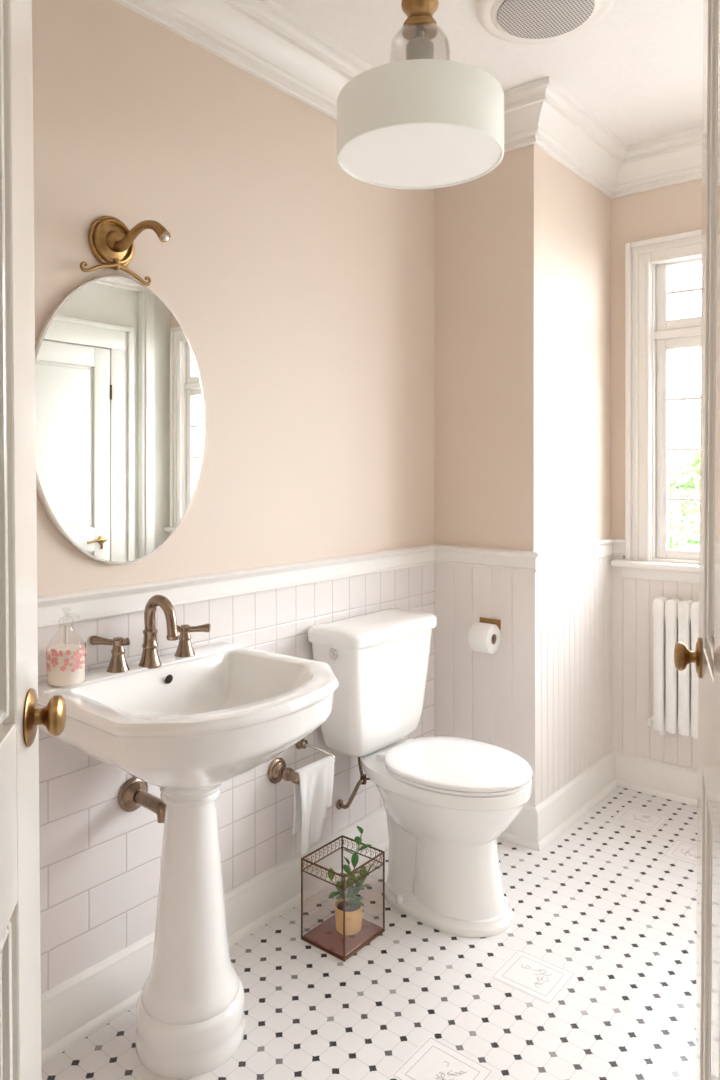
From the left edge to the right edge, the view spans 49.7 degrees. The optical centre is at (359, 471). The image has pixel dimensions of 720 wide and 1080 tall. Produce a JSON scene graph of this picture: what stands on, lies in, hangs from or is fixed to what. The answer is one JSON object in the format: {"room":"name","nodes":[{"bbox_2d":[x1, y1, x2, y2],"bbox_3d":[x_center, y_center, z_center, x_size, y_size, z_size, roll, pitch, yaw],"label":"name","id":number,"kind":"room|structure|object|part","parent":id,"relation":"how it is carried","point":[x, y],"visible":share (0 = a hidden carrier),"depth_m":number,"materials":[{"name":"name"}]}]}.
{"room":"bathroom","nodes":[
{"label":"bathroom","id":0,"kind":"room"},
{"bbox_2d":[32,0,433,595],"bbox_3d":[-0.519,-0.003,2.086,0.120,2.605,2.406,0,0,39],"label":"wall","id":1,"kind":"structure","parent":0,"point":[300,289],"depth_m":2.24,"materials":[{"name":"beige paint"}]},
{"bbox_2d":[35,258,204,563],"bbox_3d":[-0.574,-0.143,1.897,0.029,0.738,0.498,0,0,39],"label":"oval mirror","id":2,"kind":"object","parent":1,"relation":"attached to","point":[120,412],"visible":0.94,"depth_m":1.88,"materials":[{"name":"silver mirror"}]},
{"bbox_2d":[88,216,170,268],"bbox_3d":[-0.518,-0.554,1.815,0.222,0.125,0.125,0,0,39],"label":"wall hook","id":3,"kind":"object","parent":1,"relation":"attached to","point":[109,238],"visible":1,"depth_m":1.85,"materials":[{"name":"gold metal"}]},
{"bbox_3d":[-0.590,-0.554,1.874,0.036,0.125,0.125,0,0,39],"label":"plate","id":4,"kind":"part","parent":3,"relation":"part of","materials":[{"name":"gold metal"}]},
{"bbox_3d":[-0.512,-0.549,1.811,0.207,0.061,0.030,0,0,39],"label":"arm","id":5,"kind":"part","parent":3,"relation":"part of","materials":[{"name":"gold metal"}]},
{"bbox_2d":[41,805,388,1064],"bbox_3d":[-0.418,1.234,2.081,0.044,0.131,2.286,0,0,39],"label":"baseboard","id":6,"kind":"structure","parent":1,"relation":"attached to","point":[86,1002],"depth_m":1.94,"materials":[{"name":"white paint"}]},
{"bbox_2d":[38,563,434,993],"bbox_3d":[-0.431,0.769,2.092,0.009,0.861,2.286,0,0,39],"label":"wall tile","id":7,"kind":"structure","parent":1,"relation":"attached to","point":[100,861],"depth_m":1.97,"materials":[{"name":"white tile"}]},
{"bbox_2d":[118,777,165,822],"bbox_3d":[-0.505,0.797,1.876,0.146,0.084,0.084,0,0,39],"label":"pipe","id":8,"kind":"object","parent":7,"relation":"attached to","point":[133,794],"visible":0.86,"depth_m":1.89,"materials":[{"name":"brown metal"}]},
{"bbox_2d":[268,738,334,783],"bbox_3d":[-0.171,0.870,2.300,0.130,0.111,0.158,0,0,39],"label":"towel rail","id":9,"kind":"object","parent":7,"relation":"attached to","point":[277,771],"visible":0.95,"depth_m":2.29,"materials":[{"name":"brown metal"}]},
{"bbox_3d":[-0.203,0.888,2.272,0.078,0.038,0.038,0,0,39],"label":"post","id":10,"kind":"part","parent":9,"relation":"part of","materials":[{"name":"brown metal"}]},
{"bbox_2d":[293,755,333,853],"bbox_3d":[-0.134,0.976,2.285,0.127,0.255,0.054,0,0,-38],"label":"hand towel","id":11,"kind":"object","parent":9,"relation":"hanging from","point":[313,795],"visible":0.99,"depth_m":2.27,"materials":[{"name":"white fabric"}]},
{"bbox_3d":[-0.153,0.860,2.308,0.111,0.062,0.122,0,0,39],"label":"rod","id":12,"kind":"part","parent":9,"relation":"part of","materials":[{"name":"silver metal"}]},
{"bbox_2d":[336,757,370,809],"bbox_3d":[-0.010,0.978,2.550,0.068,0.245,0.130,0,0,39],"label":"supply pipe","id":13,"kind":"object","parent":7,"relation":"attached to","point":[339,805],"visible":0.74,"depth_m":2.54,"materials":[{"name":"brown metal"}]},
{"bbox_2d":[37,544,436,628],"bbox_3d":[-0.421,0.315,2.084,0.034,0.069,2.286,0,0,39],"label":"trim","id":14,"kind":"structure","parent":1,"relation":"attached to","point":[98,603],"depth_m":2.12,"materials":[{"name":"white paint"}]},
{"bbox_2d":[113,0,373,119],"bbox_3d":[-0.392,-1.225,2.060,0.110,0.160,2.286,0,0,39],"label":"trim","id":15,"kind":"structure","parent":1,"relation":"attached to","point":[263,39],"depth_m":2.21,"materials":[{"name":"white paint"}]},
{"bbox_2d":[41,786,697,1079],"bbox_3d":[0.229,1.359,0.849,2.900,0.121,5.207,0,0,39],"label":"floor","id":16,"kind":"structure","parent":0,"point":[592,976],"depth_m":1.98,"materials":[{"name":"white tile"}]},
{"bbox_2d":[38,595,338,1077],"bbox_3d":[-0.350,0.798,1.758,0.555,1.004,0.618,0,0,39],"label":"pedestal sink","id":17,"kind":"object","parent":16,"relation":"on","point":[186,722],"visible":0.96,"depth_m":1.72,"materials":[{"name":"white ceramic"}]},
{"bbox_2d":[46,607,85,686],"bbox_3d":[-0.648,0.385,1.716,0.082,0.167,0.082,0,0,39],"label":"soap bottle","id":18,"kind":"object","parent":17,"relation":"on","point":[65,665],"visible":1,"depth_m":1.69,"materials":[{"name":"glass"}]},
{"bbox_2d":[46,642,85,671],"bbox_3d":[-0.644,0.409,1.705,0.083,0.054,0.058,0,0,-21],"label":"print","id":19,"kind":"object","parent":18,"relation":"attached to","point":[67,657],"depth_m":1.69},
{"bbox_2d":[38,623,241,692],"bbox_3d":[-0.519,0.433,1.893,0.115,0.090,0.566,0,0,39],"label":"ledge","id":20,"kind":"object","parent":17,"relation":"on","point":[119,673],"depth_m":1.87,"materials":[{"name":"white ceramic"}]},
{"bbox_3d":[-0.479,0.384,1.861,0.130,0.176,0.054,0,0,39],"label":"spout","id":21,"kind":"part","parent":17,"relation":"part of","materials":[{"name":"brown metal"}]},
{"bbox_2d":[38,647,338,795],"bbox_3d":[-0.349,0.599,1.755,0.536,0.253,0.606,0,0,39],"label":"basin","id":22,"kind":"object","parent":17,"relation":"in","point":[200,719],"depth_m":1.63,"materials":[{"name":"white ceramic"}]},
{"bbox_2d":[301,835,384,961],"bbox_3d":[-0.047,1.187,2.177,0.158,0.226,0.177,0,0,39],"label":"glass box","id":23,"kind":"object","parent":16,"relation":"on","point":[325,936],"visible":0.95,"depth_m":2.16,"materials":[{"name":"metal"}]},
{"bbox_3d":[-0.047,1.294,2.177,0.150,0.011,0.169,0,0,39],"label":"plate","id":24,"kind":"part","parent":23,"relation":"part of","materials":[{"name":"brown wood"}]},
{"bbox_2d":[328,826,374,934],"bbox_3d":[-0.026,1.143,2.191,0.130,0.291,0.101,0,0,15],"label":"potted plant","id":25,"kind":"object","parent":23,"relation":"in","point":[353,905],"visible":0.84,"depth_m":2.18,"materials":[{"name":"green plant"}]},
{"bbox_3d":[-0.032,1.254,2.191,0.081,0.068,0.081,0,0,39],"label":"pot","id":26,"kind":"part","parent":25,"relation":"part of","materials":[{"name":"yellow ceramic"}]},
{"bbox_3d":[-0.025,1.127,2.177,0.107,0.203,0.049,0,0,-8],"label":"stem","id":27,"kind":"part","parent":25,"relation":"part of","materials":[{"name":"green plant"}]},
{"bbox_2d":[307,608,531,937],"bbox_3d":[0.218,0.888,2.372,0.638,0.824,0.464,0,0,39],"label":"toilet","id":28,"kind":"object","parent":16,"relation":"on","point":[448,801],"visible":0.99,"depth_m":2.30,"materials":[{"name":"white ceramic"}]},
{"bbox_3d":[0.050,0.704,2.509,0.190,0.364,0.436,0,0,39],"label":"tank","id":29,"kind":"part","parent":28,"relation":"part of","materials":[{"name":"white ceramic"}]},
{"bbox_3d":[0.052,0.500,2.507,0.211,0.049,0.464,0,0,39],"label":"tank lid","id":30,"kind":"part","parent":28,"relation":"part of","materials":[{"name":"white ceramic"}]},
{"bbox_3d":[0.250,1.094,2.347,0.556,0.412,0.372,0,0,39],"label":"bowl","id":31,"kind":"part","parent":28,"relation":"part of","materials":[{"name":"white ceramic"}]},
{"bbox_3d":[0.293,0.882,2.311,0.434,0.012,0.366,0,0,39],"label":"seat","id":32,"kind":"part","parent":28,"relation":"part of","materials":[{"name":"plastic"}]},
{"bbox_3d":[0.294,0.865,2.311,0.443,0.022,0.376,0,0,39],"label":"seat lid","id":33,"kind":"part","parent":28,"relation":"part of","materials":[{"name":"plastic"}]},
{"bbox_2d":[434,159,532,805],"bbox_3d":[0.435,-0.003,2.932,0.536,2.605,0.130,0,0,39],"label":"wall","id":34,"kind":"structure","parent":0,"point":[468,216],"depth_m":2.87,"materials":[{"name":"beige paint"}]},
{"bbox_2d":[435,544,537,571],"bbox_3d":[0.449,0.315,2.827,0.450,0.069,0.034,0,0,39],"label":"trim","id":35,"kind":"structure","parent":34,"relation":"attached to","point":[520,560],"depth_m":2.82,"materials":[{"name":"white paint"}]},
{"bbox_2d":[480,617,500,629],"bbox_3d":[0.453,0.565,2.794,0.086,0.064,0.059,0,0,39],"label":"paper holder","id":36,"kind":"object","parent":34,"relation":"attached to","point":[497,622],"visible":0.37,"depth_m":2.81,"materials":[{"name":"gold metal"}]},
{"bbox_2d":[468,622,500,653],"bbox_3d":[0.443,0.593,2.769,0.076,0.103,0.103,0,0,39],"label":"toilet roll","id":37,"kind":"object","parent":36,"relation":"on","point":[482,637],"visible":1,"depth_m":2.74,"materials":[{"name":"paper"}]},
{"bbox_2d":[498,805,539,850],"bbox_3d":[0.450,1.234,2.820,0.460,0.131,0.044,0,0,39],"label":"baseboard","id":38,"kind":"structure","parent":34,"relation":"attached to","point":[523,830],"depth_m":2.71,"materials":[{"name":"white paint"}]},
{"bbox_2d":[504,76,548,152],"bbox_3d":[0.455,-1.225,2.774,0.526,0.160,0.110,0,0,39],"label":"trim","id":39,"kind":"structure","parent":34,"relation":"attached to","point":[523,104],"depth_m":2.68,"materials":[{"name":"white paint"}]},
{"bbox_2d":[272,0,702,145],"bbox_3d":[0.229,-1.365,0.849,2.900,0.120,5.207,0,0,39],"label":"ceiling","id":40,"kind":"structure","parent":0,"point":[638,70],"depth_m":2.42,"materials":[{"name":"paint"}]},
{"bbox_2d":[337,0,503,188],"bbox_3d":[0.146,-1.033,1.900,0.405,0.544,0.405,0,0,39],"label":"pendant light","id":41,"kind":"object","parent":40,"relation":"hanging from","point":[419,121],"visible":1,"depth_m":1.79,"materials":[{"name":"white fabric"}]},
{"bbox_3d":[0.146,-1.188,1.900,0.120,0.235,0.120,0,0,39],"label":"stem","id":42,"kind":"part","parent":41,"relation":"part of","materials":[{"name":"gold metal"}]},
{"bbox_2d":[406,31,433,59],"bbox_3d":[0.146,-0.991,1.900,0.068,0.162,0.068,0,0,39],"label":"socket","id":43,"kind":"object","parent":41,"relation":"attached to","point":[420,45],"depth_m":1.87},
{"bbox_3d":[0.146,-0.832,1.900,0.405,0.142,0.405,0,0,39],"label":"lamp shade","id":44,"kind":"part","parent":41,"relation":"part of","materials":[{"name":"white fabric"}]},
{"bbox_2d":[340,124,500,186],"bbox_3d":[0.146,-0.769,1.900,0.390,0.010,0.390,0,0,39],"label":"diffuser","id":45,"kind":"object","parent":41,"relation":"attached to","point":[383,155],"depth_m":1.87,"materials":[{"name":"white plastic"}]},
{"bbox_2d":[477,0,614,43],"bbox_3d":[0.514,-1.289,2.162,0.376,0.028,0.376,0,0,39],"label":"ceiling vent","id":46,"kind":"object","parent":40,"relation":"in","point":[513,21],"visible":1,"depth_m":2.19,"materials":[{"name":"white paint"}]},
{"bbox_2d":[497,0,593,38],"bbox_3d":[0.514,-1.276,2.162,0.262,0.002,0.262,0,0,39],"label":"grille","id":47,"kind":"object","parent":46,"relation":"attached to","point":[516,19],"depth_m":2.18,"materials":[{"name":"grey metal"}]},
{"bbox_2d":[503,144,611,806],"bbox_3d":[0.786,-0.003,3.027,0.130,2.605,0.721,0,0,39],"label":"wall","id":48,"kind":"structure","parent":0,"point":[557,225],"depth_m":2.88,"materials":[{"name":"beige paint"}]},
{"bbox_2d":[534,538,615,571],"bbox_3d":[0.835,0.315,2.973,0.034,0.069,0.745,0,0,39],"label":"trim","id":49,"kind":"structure","parent":48,"relation":"attached to","point":[550,558],"depth_m":2.93,"materials":[{"name":"white paint"}]},
{"bbox_2d":[535,750,616,850],"bbox_3d":[0.836,1.234,2.966,0.044,0.131,0.755,0,0,39],"label":"baseboard","id":50,"kind":"structure","parent":48,"relation":"attached to","point":[559,811],"depth_m":2.91,"materials":[{"name":"white paint"}]},
{"bbox_2d":[534,76,626,198],"bbox_3d":[0.840,-1.225,2.919,0.110,0.160,0.821,0,0,39],"label":"trim","id":51,"kind":"structure","parent":48,"relation":"attached to","point":[567,132],"depth_m":2.88,"materials":[{"name":"white paint"}]},
{"bbox_2d":[611,126,702,569],"bbox_3d":[1.917,-0.003,2.600,2.424,2.605,0.260,0,0,39],"label":"wall","id":52,"kind":"structure","parent":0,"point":[674,209],"depth_m":3.18,"materials":[{"name":"beige paint"}]},
{"bbox_2d":[612,569,698,769],"bbox_3d":[1.901,0.790,2.581,2.184,0.780,0.010,0,0,39],"label":"wall","id":53,"kind":"structure","parent":52,"relation":"attached to","point":[632,598],"depth_m":3.19,"materials":[{"name":"paint"}]},
{"bbox_2d":[647,597,698,738],"bbox_3d":[1.369,0.769,2.940,0.554,0.538,0.102,0,0,39],"label":"radiator","id":54,"kind":"object","parent":53,"relation":"attached to","point":[675,692],"visible":0.68,"depth_m":3.01,"materials":[{"name":"metal"}]},
{"bbox_2d":[613,750,697,806],"bbox_3d":[1.890,1.234,2.568,2.184,0.131,0.044,0,0,39],"label":"baseboard","id":55,"kind":"structure","parent":52,"relation":"attached to","point":[665,780],"depth_m":3.12,"materials":[{"name":"white paint"}]},
{"bbox_2d":[611,229,701,583],"bbox_3d":[1.926,-0.249,2.604,2.155,1.378,0.182,0,0,39],"label":"window","id":56,"kind":"structure","parent":52,"relation":"attached to","point":[650,334],"depth_m":3.16,"materials":[{"name":"white paint"}]},
{"bbox_3d":[1.898,0.403,2.569,2.155,0.075,0.092,0,0,39],"label":"sill","id":57,"kind":"part","parent":56,"relation":"part of","materials":[{"name":"white paint"}]},
{"bbox_3d":[1.950,-0.258,2.618,1.875,1.245,0.130,0,0,39],"label":"frame","id":58,"kind":"part","parent":56,"relation":"part of","materials":[{"name":"white paint"}]},
{"bbox_3d":[1.445,-0.088,2.996,0.587,0.890,0.036,0,0,39],"label":"sash","id":59,"kind":"part","parent":56,"relation":"part of","materials":[{"name":"white paint"}]},
{"bbox_3d":[1.445,-0.720,2.996,0.587,0.300,0.036,0,0,39],"label":"sash","id":60,"kind":"part","parent":56,"relation":"part of","materials":[{"name":"white paint"}]},
{"bbox_3d":[-0.755,-0.002,0.806,1.126,2.605,0.120,0,0,39],"label":"wall","id":61,"kind":"structure","parent":0,"visible":0},
{"bbox_2d":[0,0,65,1079],"bbox_3d":[-0.340,0.222,0.677,0.115,2.140,0.388,0,0,-12],"label":"door","id":62,"kind":"structure","parent":61,"relation":"in","point":[21,715],"depth_m":0.78,"materials":[{"name":"paint"}]},
{"bbox_3d":[-0.331,0.259,0.823,0.036,0.042,0.042,0,0,-12],"label":"knob","id":63,"kind":"part","parent":62,"relation":"part of","materials":[{"name":"gold metal"}]},
{"bbox_3d":[0.783,-0.002,0.386,1.156,2.605,0.120,0,0,39],"label":"wall","id":64,"kind":"structure","parent":0,"visible":0},
{"bbox_2d":[674,0,719,1079],"bbox_3d":[0.465,0.222,0.986,0.115,2.140,0.422,0,0,21],"label":"door","id":65,"kind":"structure","parent":64,"relation":"in","point":[706,655],"depth_m":1.06,"materials":[{"name":"paint"}]},
{"bbox_3d":[0.483,0.274,1.148,0.036,0.042,0.042,0,0,20],"label":"knob","id":66,"kind":"part","parent":65,"relation":"part of","materials":[{"name":"gold metal"}]},
{"label":"outside","id":67,"kind":"structure","parent":0,"visible":0},
{"bbox_2d":[669,507,699,547],"bbox_3d":[13.176,1.750,17.290,30.000,0.100,36.543,0,0,39],"label":"ground","id":68,"kind":"structure","parent":67,"point":[688,530],"depth_m":21.95,"materials":[{"name":"white"}]},
{"bbox_2d":[669,445,699,549],"bbox_3d":[3.523,0.866,7.770,2.662,2.273,2.755,0,0,39],"label":"bush","id":69,"kind":"object","parent":68,"relation":"on","point":[688,479],"visible":0.15,"depth_m":7.36,"materials":[{"name":"green plant"}]}
]}

